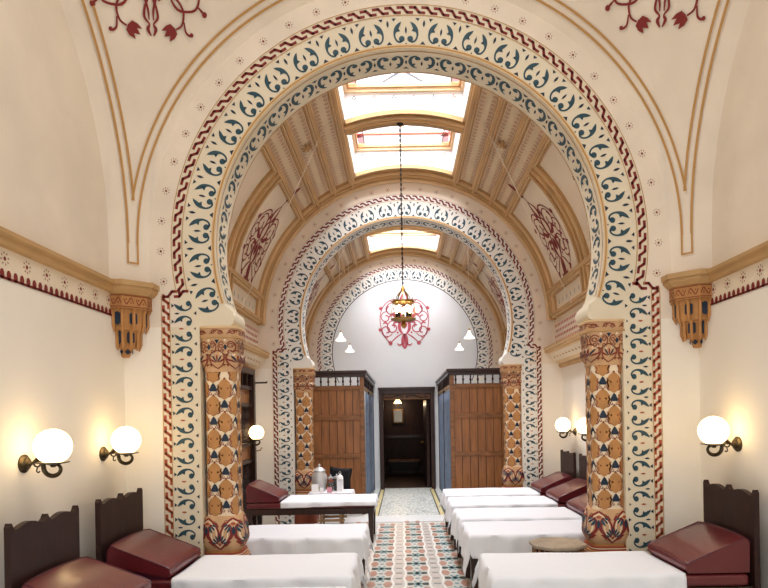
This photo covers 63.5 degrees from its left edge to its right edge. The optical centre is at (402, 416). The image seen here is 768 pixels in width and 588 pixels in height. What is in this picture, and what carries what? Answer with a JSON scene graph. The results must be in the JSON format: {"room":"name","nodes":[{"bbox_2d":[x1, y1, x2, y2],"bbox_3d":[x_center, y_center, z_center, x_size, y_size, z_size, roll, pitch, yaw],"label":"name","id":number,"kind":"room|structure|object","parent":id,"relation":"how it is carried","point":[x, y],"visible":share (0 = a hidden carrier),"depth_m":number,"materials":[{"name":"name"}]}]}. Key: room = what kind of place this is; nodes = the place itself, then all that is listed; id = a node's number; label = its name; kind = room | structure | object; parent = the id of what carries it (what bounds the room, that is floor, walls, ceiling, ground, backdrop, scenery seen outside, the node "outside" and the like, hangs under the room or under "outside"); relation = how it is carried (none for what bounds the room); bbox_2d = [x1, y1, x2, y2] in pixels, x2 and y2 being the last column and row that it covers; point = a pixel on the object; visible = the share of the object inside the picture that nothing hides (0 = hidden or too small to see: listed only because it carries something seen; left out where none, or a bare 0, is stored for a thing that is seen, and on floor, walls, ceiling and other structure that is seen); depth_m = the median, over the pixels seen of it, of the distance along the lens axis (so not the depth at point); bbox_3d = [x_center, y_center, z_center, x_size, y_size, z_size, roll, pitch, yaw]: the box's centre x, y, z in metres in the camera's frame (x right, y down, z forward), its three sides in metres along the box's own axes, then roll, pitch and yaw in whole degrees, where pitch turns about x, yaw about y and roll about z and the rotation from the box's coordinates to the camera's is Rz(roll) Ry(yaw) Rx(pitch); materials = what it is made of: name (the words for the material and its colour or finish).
{"room":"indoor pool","nodes":[
{"label":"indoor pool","id":0,"kind":"room"},
{"bbox_2d":[0,0,125,587],"bbox_3d":[-2.381,-1.084,6.350,0.206,5.450,15.100,-1,0,0],"label":"wall","id":1,"kind":"structure","parent":0,"point":[62,366],"depth_m":4.04,"materials":[{"name":"paint"}]},
{"bbox_2d":[18,429,72,477],"bbox_3d":[-2.120,0.220,3.700,0.283,0.294,0.210,-1,0,0],"label":"wall lamp","id":2,"kind":"object","parent":1,"relation":"attached to","point":[51,447],"visible":1,"depth_m":3.65,"materials":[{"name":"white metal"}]},
{"bbox_2d":[0,226,114,291],"bbox_3d":[-2.248,-1.011,1.935,0.070,0.090,6.270,-1,0,0],"label":"trim","id":3,"kind":"structure","parent":1,"relation":"attached to","point":[14,242],"depth_m":3.96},
{"bbox_2d":[99,426,140,464],"bbox_3d":[-2.120,0.220,4.680,0.283,0.294,0.210,-1,0,0],"label":"wall lamp","id":4,"kind":"object","parent":1,"relation":"attached to","point":[126,440],"visible":1,"depth_m":4.63,"materials":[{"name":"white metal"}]},
{"bbox_2d":[109,279,159,357],"bbox_3d":[-2.132,-0.773,4.923,0.306,0.580,0.306,-1,0,0],"label":"corbel","id":5,"kind":"object","parent":1,"relation":"attached to","point":[130,300],"visible":0.99,"depth_m":4.92,"materials":[{"name":"brown"}]},
{"bbox_2d":[240,366,266,524],"bbox_3d":[-2.102,0.477,8.450,0.310,2.320,1.200,-1,0,0],"label":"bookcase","id":6,"kind":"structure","parent":1,"relation":"in","point":[248,399],"depth_m":8.85,"materials":[{"name":"brown wood"}]},
{"bbox_2d":[245,425,263,445],"bbox_3d":[-2.119,0.269,8.860,0.283,0.294,0.210,-1,0,0],"label":"wall lamp","id":7,"kind":"object","parent":1,"relation":"attached to","point":[256,432],"visible":0.92,"depth_m":8.79,"materials":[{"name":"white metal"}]},
{"bbox_2d":[243,342,269,369],"bbox_3d":[-2.142,-0.815,7.415,0.275,0.305,3.970,-1,0,0],"label":"trim","id":8,"kind":"structure","parent":1,"relation":"attached to","point":[254,356],"depth_m":8.78,"materials":[{"name":"brown paint"}]},
{"bbox_2d":[266,473,478,587],"bbox_3d":[0.154,1.646,8.200,4.810,0.103,18.800,-1,0,0],"label":"floor","id":9,"kind":"structure","parent":0,"point":[413,547],"depth_m":8.00,"materials":[{"name":"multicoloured tile"}]},
{"bbox_2d":[4,505,79,587],"bbox_3d":[-1.205,1.080,3.540,1.687,1.082,0.680,-1,0,0],"label":"headboard","id":10,"kind":"object","parent":9,"relation":"on","point":[31,548],"visible":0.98,"depth_m":3.45,"materials":[{"name":"brown wood"}]},
{"bbox_2d":[21,556,150,587],"bbox_3d":[-1.776,0.971,3.540,0.444,0.240,0.649,-1,0,0],"label":"leather pillow","id":11,"kind":"object","parent":10,"relation":"on","point":[82,572],"visible":1,"depth_m":3.59,"materials":[{"name":"red leather"}]},
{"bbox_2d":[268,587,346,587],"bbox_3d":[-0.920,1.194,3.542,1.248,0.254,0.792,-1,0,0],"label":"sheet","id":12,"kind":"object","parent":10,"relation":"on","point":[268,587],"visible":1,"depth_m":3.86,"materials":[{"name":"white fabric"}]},
{"bbox_2d":[95,488,197,587],"bbox_3d":[-1.205,1.080,4.490,1.687,1.082,0.680,-1,0,0],"label":"bed","id":13,"kind":"object","parent":9,"relation":"on","point":[117,518],"visible":0.38,"depth_m":4.33,"materials":[{"name":"brown wood"}]},
{"bbox_2d":[106,529,200,577],"bbox_3d":[-1.776,0.971,4.490,0.444,0.240,0.649,-1,0,0],"label":"leather pillow","id":14,"kind":"object","parent":13,"relation":"on","point":[147,551],"visible":0.99,"depth_m":4.31,"materials":[{"name":"red leather"}]},
{"bbox_2d":[171,553,364,587],"bbox_3d":[-0.916,1.211,4.496,1.254,0.290,0.799,-1,0,0],"label":"sheet","id":15,"kind":"object","parent":13,"relation":"on","point":[322,569],"visible":1,"depth_m":4.31,"materials":[{"name":"white fabric"}]},
{"bbox_2d":[200,326,250,554],"bbox_3d":[-1.494,0.443,5.225,0.380,2.366,0.396,-1,0,0],"label":"column","id":16,"kind":"structure","parent":9,"relation":"on","point":[226,524],"depth_m":5.09,"materials":[{"name":"brown"}]},
{"bbox_2d":[293,368,318,523],"bbox_3d":[-1.494,0.443,9.555,0.380,2.366,0.396,-1,0,0],"label":"column","id":17,"kind":"structure","parent":9,"relation":"on","point":[304,385],"depth_m":9.42,"materials":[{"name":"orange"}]},
{"bbox_2d":[244,497,375,542],"bbox_3d":[-1.179,1.356,8.200,1.645,0.530,0.660,-1,0,0],"label":"bed","id":18,"kind":"object","parent":9,"relation":"on","point":[259,510],"visible":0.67,"depth_m":7.87,"materials":[{"name":"brown wood"}]},
{"bbox_2d":[246,480,287,502],"bbox_3d":[-1.775,0.971,8.200,0.436,0.246,0.649,-1,0,0],"label":"leather pillow","id":19,"kind":"object","parent":18,"relation":"on","point":[257,491],"visible":1,"depth_m":7.88,"materials":[{"name":"red leather"}]},
{"bbox_2d":[280,494,379,508],"bbox_3d":[-0.926,1.134,8.201,1.228,0.136,0.760,-1,0,0],"label":"sheet","id":20,"kind":"object","parent":18,"relation":"on","point":[322,500],"visible":1,"depth_m":7.91,"materials":[{"name":"white fabric"}]},
{"bbox_2d":[317,514,346,523],"bbox_3d":[-1.022,1.358,9.020,0.580,0.520,0.400,-1,0,0],"label":"table","id":21,"kind":"object","parent":9,"relation":"on","point":[341,517],"visible":0.28,"depth_m":8.85,"materials":[{"name":"brown wood"}]},
{"bbox_2d":[308,489,354,494],"bbox_3d":[-1.025,1.148,9.020,0.662,0.132,0.482,-1,0,0],"label":"table cloth","id":22,"kind":"object","parent":21,"relation":"on","point":[345,491],"visible":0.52,"depth_m":8.84,"materials":[{"name":"white fabric"}]},
{"bbox_2d":[311,484,318,492],"bbox_3d":[-1.245,1.025,8.860,0.100,0.120,0.060,-1,0,-6],"label":"tent card","id":23,"kind":"object","parent":22,"relation":"on","point":[314,487],"visible":1,"depth_m":8.85,"materials":[{"name":"white paper"}]},
{"bbox_2d":[312,464,326,490],"bbox_3d":[-1.210,0.886,9.059,0.232,0.397,0.232,-1,0,45],"label":"dispenser","id":24,"kind":"object","parent":22,"relation":"on","point":[319,476],"visible":0.84,"depth_m":8.98,"materials":[{"name":"grey metal"}]},
{"bbox_2d":[327,487,331,492],"bbox_3d":[-1.036,1.044,8.845,0.070,0.075,0.060,-1,0,-3],"label":"tent card","id":25,"kind":"object","parent":22,"relation":"on","point":[329,489],"visible":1,"depth_m":8.83,"materials":[{"name":"pink paper"}]},
{"bbox_2d":[329,478,333,491],"bbox_3d":[-1.028,0.984,8.965,0.076,0.195,0.076,-1,0,0],"label":"glass jar","id":26,"kind":"object","parent":22,"relation":"on","point":[331,481],"visible":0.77,"depth_m":8.94,"materials":[{"name":"clear glass"}]},
{"bbox_2d":[334,474,336,490],"bbox_3d":[-0.958,0.958,9.085,0.095,0.244,0.095,-1,0,0],"label":"glass jar","id":27,"kind":"object","parent":22,"relation":"on","point":[335,477],"visible":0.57,"depth_m":9.05,"materials":[{"name":"clear glass"}]},
{"bbox_2d":[337,473,342,491],"bbox_3d":[-0.899,0.934,8.970,0.092,0.290,0.092,-1,0,0],"label":"bottle","id":28,"kind":"object","parent":22,"relation":"on","point":[339,477],"visible":1,"depth_m":8.93,"materials":[{"name":"white plastic"}]},
{"bbox_2d":[330,466,352,488],"bbox_3d":[-0.929,0.929,9.310,0.372,0.372,0.110,-1,0,0],"label":"chair","id":29,"kind":"object","parent":22,"relation":"on","point":[346,473],"visible":0.56,"depth_m":9.27,"materials":[{"name":"black fabric"}]},
{"bbox_2d":[313,370,375,493],"bbox_3d":[-1.408,0.437,11.930,1.680,2.375,3.500,-1,0,0],"label":"changing cubicle","id":30,"kind":"object","parent":9,"relation":"on","point":[339,416],"visible":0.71,"depth_m":10.26,"materials":[{"name":"brown wood"}]},
{"bbox_2d":[364,404,365,470],"bbox_3d":[-0.642,0.581,10.480,0.047,2.000,0.280,-1,0,0],"label":"curtain","id":31,"kind":"object","parent":30,"relation":"hanging from","point":[364,404],"visible":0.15,"depth_m":10.49,"materials":[{"name":"blue fabric"}]},
{"bbox_2d":[365,394,370,493],"bbox_3d":[-0.641,0.581,11.625,0.064,2.000,0.550,-1,0,0],"label":"curtain","id":32,"kind":"object","parent":30,"relation":"hanging from","point":[368,468],"visible":0.91,"depth_m":11.39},
{"bbox_2d":[370,397,374,492],"bbox_3d":[-0.643,0.581,13.225,0.064,2.000,0.650,-1,0,0],"label":"curtain","id":33,"kind":"object","parent":30,"relation":"hanging from","point":[371,398],"visible":1,"depth_m":12.95,"materials":[{"name":"blue fabric"}]},
{"bbox_2d":[362,558,364,574],"bbox_3d":[-1.205,1.080,5.830,1.687,1.082,0.680,-1,0,0],"label":"bed","id":34,"kind":"object","parent":9,"relation":"on","point":[363,560],"visible":0.05,"depth_m":6.10,"materials":[{"name":"brown wood"}]},
{"bbox_2d":[246,523,374,579],"bbox_3d":[-0.906,1.250,5.827,1.274,0.367,0.854,-1,0,0],"label":"sheet","id":35,"kind":"object","parent":34,"relation":"on","point":[286,538],"visible":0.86,"depth_m":5.48,"materials":[{"name":"white fabric"}]},
{"bbox_2d":[388,459,419,475],"bbox_3d":[0.059,1.389,16.950,0.860,0.420,0.560,-1,0,0],"label":"bench","id":36,"kind":"object","parent":9,"relation":"on","point":[395,464],"visible":1,"depth_m":17.10,"materials":[{"name":"black wood"}]},
{"bbox_2d":[435,368,503,488],"bbox_3d":[1.592,0.385,11.930,1.680,2.375,3.500,-1,0,0],"label":"changing cubicle","id":37,"kind":"object","parent":9,"relation":"on","point":[476,409],"visible":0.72,"depth_m":10.26,"materials":[{"name":"brown wood"}]},
{"bbox_2d":[439,394,443,490],"bbox_3d":[0.828,0.556,12.824,0.065,2.000,1.452,-1,0,0],"label":"curtain","id":38,"kind":"object","parent":37,"relation":"hanging from","point":[441,433],"visible":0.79,"depth_m":12.68,"materials":[{"name":"blue fabric"}]},
{"bbox_2d":[444,390,450,488],"bbox_3d":[0.828,0.556,11.125,0.065,2.000,1.550,-1,0,0],"label":"curtain","id":39,"kind":"object","parent":37,"relation":"hanging from","point":[447,442],"visible":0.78,"depth_m":11.02,"materials":[{"name":"blue fabric"}]},
{"bbox_2d":[465,555,477,587],"bbox_3d":[1.466,1.034,5.830,1.738,1.082,0.680,-1,0,0],"label":"bed","id":40,"kind":"object","parent":9,"relation":"on","point":[470,570],"visible":0.09,"depth_m":5.51,"materials":[{"name":"brown wood"}]},
{"bbox_2d":[458,519,585,575],"bbox_3d":[1.189,1.214,5.827,1.318,0.368,0.807,-1,0,0],"label":"sheet","id":41,"kind":"object","parent":40,"relation":"on","point":[476,538],"visible":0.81,"depth_m":5.51,"materials":[{"name":"white fabric"}]},
{"bbox_2d":[445,450,575,534],"bbox_3d":[1.466,1.034,8.640,1.738,1.082,0.680,-1,0,0],"label":"bed","id":42,"kind":"object","parent":9,"relation":"on","point":[568,460],"visible":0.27,"depth_m":8.50,"materials":[{"name":"brown wood"}]},
{"bbox_2d":[438,487,539,512],"bbox_3d":[1.187,1.194,8.646,1.321,0.328,0.820,-1,0,0],"label":"sheet","id":43,"kind":"object","parent":42,"relation":"on","point":[520,491],"visible":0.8,"depth_m":8.48,"materials":[{"name":"white fabric"}]},
{"bbox_2d":[531,471,571,492],"bbox_3d":[2.068,0.904,8.640,0.436,0.246,0.649,-1,0,0],"label":"leather pillow","id":44,"kind":"object","parent":42,"relation":"on","point":[542,485],"visible":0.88,"depth_m":8.45,"materials":[{"name":"red leather"}]},
{"bbox_2d":[499,364,524,487],"bbox_3d":[1.704,0.387,9.555,0.380,2.366,0.396,-1,0,0],"label":"column","id":45,"kind":"structure","parent":9,"relation":"on","point":[512,475],"depth_m":9.42,"materials":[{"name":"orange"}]},
{"bbox_2d":[450,454,586,549],"bbox_3d":[1.466,1.034,7.700,1.738,1.082,0.680,-1,0,0],"label":"bed","id":46,"kind":"object","parent":9,"relation":"on","point":[582,458],"visible":0.21,"depth_m":7.84,"materials":[{"name":"brown wood"}]},
{"bbox_2d":[443,496,557,529],"bbox_3d":[1.188,1.200,7.706,1.323,0.341,0.819,-1,0,0],"label":"sheet","id":47,"kind":"object","parent":46,"relation":"on","point":[453,503],"visible":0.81,"depth_m":7.50,"materials":[{"name":"white fabric"}]},
{"bbox_2d":[546,478,586,502],"bbox_3d":[2.068,0.904,7.700,0.436,0.246,0.649,-1,0,0],"label":"leather pillow","id":48,"kind":"object","parent":46,"relation":"on","point":[573,488],"visible":0.77,"depth_m":7.52,"materials":[{"name":"red leather"}]},
{"bbox_2d":[457,512,580,569],"bbox_3d":[1.466,1.034,6.700,1.738,1.082,0.680,-1,0,0],"label":"bed","id":49,"kind":"object","parent":9,"relation":"on","point":[459,555],"visible":0.07,"depth_m":6.97,"materials":[{"name":"brown wood"}]},
{"bbox_2d":[450,507,581,545],"bbox_3d":[1.194,1.208,6.707,1.306,0.358,0.808,-1,0,0],"label":"sheet","id":50,"kind":"object","parent":49,"relation":"on","point":[521,513],"visible":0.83,"depth_m":6.56,"materials":[{"name":"white fabric"}]},
{"bbox_2d":[566,493,587,515],"bbox_3d":[2.068,0.904,6.700,0.436,0.246,0.649,-1,0,0],"label":"leather pillow","id":51,"kind":"object","parent":49,"relation":"on","point":[578,504],"visible":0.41,"depth_m":6.72,"materials":[{"name":"red leather"}]},
{"bbox_2d":[529,537,586,552],"bbox_3d":[1.278,1.303,5.080,0.434,0.550,0.434,-1,0,0],"label":"side table","id":52,"kind":"object","parent":9,"relation":"on","point":[543,544],"visible":0.49,"depth_m":4.99,"materials":[{"name":"wood"}]},
{"bbox_2d":[578,319,628,551],"bbox_3d":[1.704,0.387,5.225,0.380,2.366,0.396,-1,0,0],"label":"column","id":53,"kind":"structure","parent":9,"relation":"on","point":[605,527],"depth_m":5.09,"materials":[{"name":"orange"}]},
{"bbox_2d":[650,480,760,587],"bbox_3d":[1.466,1.034,4.380,1.738,1.082,0.680,-1,0,0],"label":"bed","id":54,"kind":"object","parent":9,"relation":"on","point":[737,510],"visible":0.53,"depth_m":4.11,"materials":[{"name":"brown wood"}]},
{"bbox_2d":[472,551,686,587],"bbox_3d":[1.196,1.179,4.393,1.322,0.299,0.847,-1,0,0],"label":"sheet","id":55,"kind":"object","parent":54,"relation":"on","point":[608,569],"visible":1,"depth_m":4.17,"materials":[{"name":"white fabric"}]},
{"bbox_2d":[647,521,749,573],"bbox_3d":[2.068,0.904,4.380,0.436,0.246,0.649,-1,0,0],"label":"leather pillow","id":56,"kind":"object","parent":54,"relation":"on","point":[697,547],"visible":1,"depth_m":4.16,"materials":[{"name":"red leather"}]},
{"bbox_2d":[60,0,750,282],"bbox_3d":[0.036,-2.816,2.900,4.700,3.439,4.340,-1,0,0],"label":"ceiling","id":57,"kind":"structure","parent":0,"point":[143,63],"depth_m":4.85,"materials":[{"name":"paint"}]},
{"bbox_2d":[305,225,506,352],"bbox_3d":[0.045,-2.316,11.727,4.520,2.730,3.945,-1,0,0],"label":"ceiling","id":58,"kind":"structure","parent":0,"point":[450,252],"depth_m":13.26,"materials":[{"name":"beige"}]},
{"bbox_2d":[336,253,345,340],"bbox_3d":[-1.105,-2.313,11.000,0.190,1.936,0.190,-1,0,0],"label":"pendant lamp","id":59,"kind":"object","parent":58,"relation":"hanging from","point":[340,338],"visible":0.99,"depth_m":11.00,"materials":[{"name":"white glass"}]},
{"bbox_2d":[346,264,353,351],"bbox_3d":[-1.105,-2.313,12.900,0.190,1.936,0.190,-1,0,0],"label":"pendant lamp","id":60,"kind":"object","parent":58,"relation":"hanging from","point":[349,349],"visible":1,"depth_m":12.90,"materials":[{"name":"beige"}]},
{"bbox_2d":[367,230,438,252],"bbox_3d":[0.012,-3.865,12.635,1.437,0.712,1.370,-1,0,0],"label":"window","id":61,"kind":"structure","parent":58,"relation":"attached to","point":[411,239],"depth_m":13.25,"materials":[{"name":"white glass"}]},
{"bbox_2d":[455,287,463,350],"bbox_3d":[1.174,-2.353,12.900,0.190,1.936,0.190,-1,0,0],"label":"pendant lamp","id":62,"kind":"object","parent":58,"relation":"hanging from","point":[459,348],"visible":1,"depth_m":12.88,"materials":[{"name":"beige"}]},
{"bbox_2d":[464,281,474,338],"bbox_3d":[1.174,-2.353,11.000,0.190,1.936,0.190,-1,0,0],"label":"pendant lamp","id":63,"kind":"object","parent":58,"relation":"hanging from","point":[469,335],"visible":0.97,"depth_m":10.99,"materials":[{"name":"beige"}]},
{"bbox_3d":[0.012,-3.865,10.925,1.437,0.713,1.690,-1,0,0],"label":"window","id":64,"kind":"structure","parent":58,"relation":"attached to","visible":0},
{"bbox_2d":[305,246,344,326],"bbox_3d":[-1.381,-2.626,11.750,1.705,2.425,0.008,-1,0,32],"label":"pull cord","id":65,"kind":"object","parent":64,"relation":"hanging from","point":[344,246],"visible":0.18,"depth_m":11.81,"materials":[{"name":"beige plastic"}]},
{"bbox_2d":[461,242,506,327],"bbox_3d":[1.459,-2.676,11.750,1.705,2.425,0.008,-1,0,-32],"label":"pull cord","id":66,"kind":"object","parent":64,"relation":"hanging from","point":[461,242],"visible":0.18,"depth_m":11.80,"materials":[{"name":"fabric"}]},
{"bbox_2d":[309,256,503,489],"bbox_3d":[0.065,-1.126,13.794,4.700,5.450,0.212,-1,0,0],"label":"wall","id":67,"kind":"structure","parent":0,"point":[417,354],"depth_m":13.70,"materials":[{"name":"paint"}]},
{"bbox_2d":[378,387,435,489],"bbox_3d":[0.113,0.473,14.120,1.260,2.250,0.980,-1,0,0],"label":"door","id":68,"kind":"structure","parent":67,"relation":"in","point":[385,393],"depth_m":13.65,"materials":[{"name":"brown wood"}]},
{"bbox_2d":[383,399,430,472],"bbox_3d":[0.088,0.173,15.800,2.700,2.850,3.800,-1,0,0],"label":"wall","id":69,"kind":"structure","parent":0,"point":[404,440],"depth_m":17.60,"materials":[{"name":"black wood"}]},
{"bbox_2d":[393,409,403,422],"bbox_3d":[-0.115,-0.018,17.520,0.300,0.400,0.040,-1,0,0],"label":"wall mirror","id":70,"kind":"object","parent":69,"relation":"attached to","point":[397,413],"visible":1,"depth_m":17.52,"materials":[{"name":"brown mirror"}]},
{"bbox_2d":[394,410,401,421],"bbox_3d":[-0.115,-0.018,17.527,0.220,0.320,0.015,-1,0,0],"label":"mirror glass","id":71,"kind":"object","parent":70,"relation":"attached to","point":[397,413],"depth_m":17.52,"materials":[{"name":"brown"}]},
{"bbox_2d":[255,183,562,524],"bbox_3d":[0.066,-1.105,9.576,4.700,5.492,0.367,-1,0,0],"label":"wall","id":72,"kind":"structure","parent":0,"point":[455,214],"depth_m":9.40,"materials":[{"name":"paint"}]},
{"bbox_2d":[228,84,590,346],"bbox_3d":[0.045,-2.316,7.412,4.520,2.730,3.975,-1,0,0],"label":"ceiling","id":73,"kind":"structure","parent":0,"point":[547,188],"depth_m":8.05,"materials":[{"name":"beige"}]},
{"bbox_2d":[389,122,416,327],"bbox_3d":[-0.006,-2.325,7.560,0.310,2.490,0.310,-1,0,-22],"label":"chandelier","id":74,"kind":"object","parent":73,"relation":"hanging from","point":[397,301],"visible":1,"depth_m":7.55,"materials":[{"name":"gold metal"}]},
{"bbox_2d":[391,317,415,327],"bbox_3d":[0.015,-1.138,7.560,0.310,0.116,0.310,-1,0,0],"label":"tray","id":75,"kind":"object","parent":74,"relation":"on","point":[397,319],"depth_m":7.49,"materials":[{"name":"gold metal"}]},
{"bbox_2d":[338,78,469,124],"bbox_3d":[0.012,-3.865,6.625,1.437,0.712,1.690,-1,0,0],"label":"window","id":76,"kind":"structure","parent":73,"relation":"attached to","point":[359,101],"depth_m":7.40,"materials":[{"name":"white glass"}]},
{"bbox_2d":[242,85,343,307],"bbox_3d":[-1.382,-2.626,7.623,1.679,2.425,0.012,-1,0,31],"label":"pull cord","id":77,"kind":"object","parent":76,"relation":"hanging from","point":[343,85],"visible":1,"depth_m":7.67,"materials":[{"name":"beige fabric"}]},
{"bbox_2d":[464,83,571,302],"bbox_3d":[1.460,-2.676,7.623,1.679,2.425,0.012,-1,0,-31],"label":"pull cord","id":78,"kind":"object","parent":76,"relation":"hanging from","point":[464,83],"visible":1,"depth_m":7.66,"materials":[{"name":"beige fabric"}]},
{"bbox_2d":[348,79,459,176],"bbox_3d":[0.012,-3.865,8.370,1.437,0.712,1.440,-1,0,0],"label":"window","id":79,"kind":"structure","parent":73,"relation":"attached to","point":[367,158],"depth_m":9.02,"materials":[{"name":"white glass"}]},
{"bbox_2d":[124,0,701,558],"bbox_3d":[0.066,-1.105,5.247,4.700,5.492,0.367,-1,0,0],"label":"wall","id":80,"kind":"structure","parent":0,"point":[501,48],"depth_m":5.07,"materials":[{"name":"paint"}]},
{"bbox_2d":[562,0,767,587],"bbox_3d":[2.512,-1.169,6.350,0.206,5.450,15.100,-1,0,0],"label":"wall","id":81,"kind":"structure","parent":0,"point":[733,356],"depth_m":4.42,"materials":[{"name":"paint"}]},
{"bbox_2d":[543,331,581,367],"bbox_3d":[2.282,-0.892,7.415,0.275,0.305,3.970,-1,0,0],"label":"trim","id":82,"kind":"structure","parent":81,"relation":"attached to","point":[566,351],"depth_m":8.54,"materials":[{"name":"brown paint"}]},
{"bbox_2d":[555,417,576,437],"bbox_3d":[2.297,0.157,8.720,0.283,0.294,0.210,-1,0,0],"label":"wall lamp","id":83,"kind":"object","parent":81,"relation":"attached to","point":[562,425],"visible":1,"depth_m":8.67,"materials":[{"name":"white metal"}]},
{"bbox_2d":[577,418,585,440],"bbox_3d":[2.297,0.157,7.650,0.283,0.294,0.210,-1,0,0],"label":"wall lamp","id":84,"kind":"object","parent":81,"relation":"attached to","point":[581,424],"visible":0.44,"depth_m":7.59,"materials":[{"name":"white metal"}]},
{"bbox_2d":[661,268,712,347],"bbox_3d":[2.274,-0.850,4.923,0.306,0.580,0.306,-1,0,0],"label":"corbel","id":85,"kind":"object","parent":81,"relation":"attached to","point":[690,291],"visible":0.99,"depth_m":4.92,"materials":[{"name":"brown wood"}]},
{"bbox_2d":[697,416,741,456],"bbox_3d":[2.296,0.143,4.500,0.283,0.294,0.210,-1,0,0],"label":"wall lamp","id":86,"kind":"object","parent":81,"relation":"attached to","point":[714,431],"visible":1,"depth_m":4.45,"materials":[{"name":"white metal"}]},
{"bbox_2d":[707,241,767,281],"bbox_3d":[2.381,-1.092,1.935,0.070,0.090,6.270,-1,0,0],"label":"trim","id":87,"kind":"structure","parent":81,"relation":"attached to","point":[758,253],"depth_m":4.35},
{"label":"outside","id":88,"kind":"structure","parent":0,"visible":0},
{"bbox_2d":[378,73,426,82],"bbox_3d":[0.006,-4.505,8.500,2.400,0.549,0.080,-1,0,0],"label":"roof truss","id":89,"kind":"object","parent":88,"point":[401,75],"visible":0.02,"depth_m":8.48,"materials":[{"name":"grey metal"}]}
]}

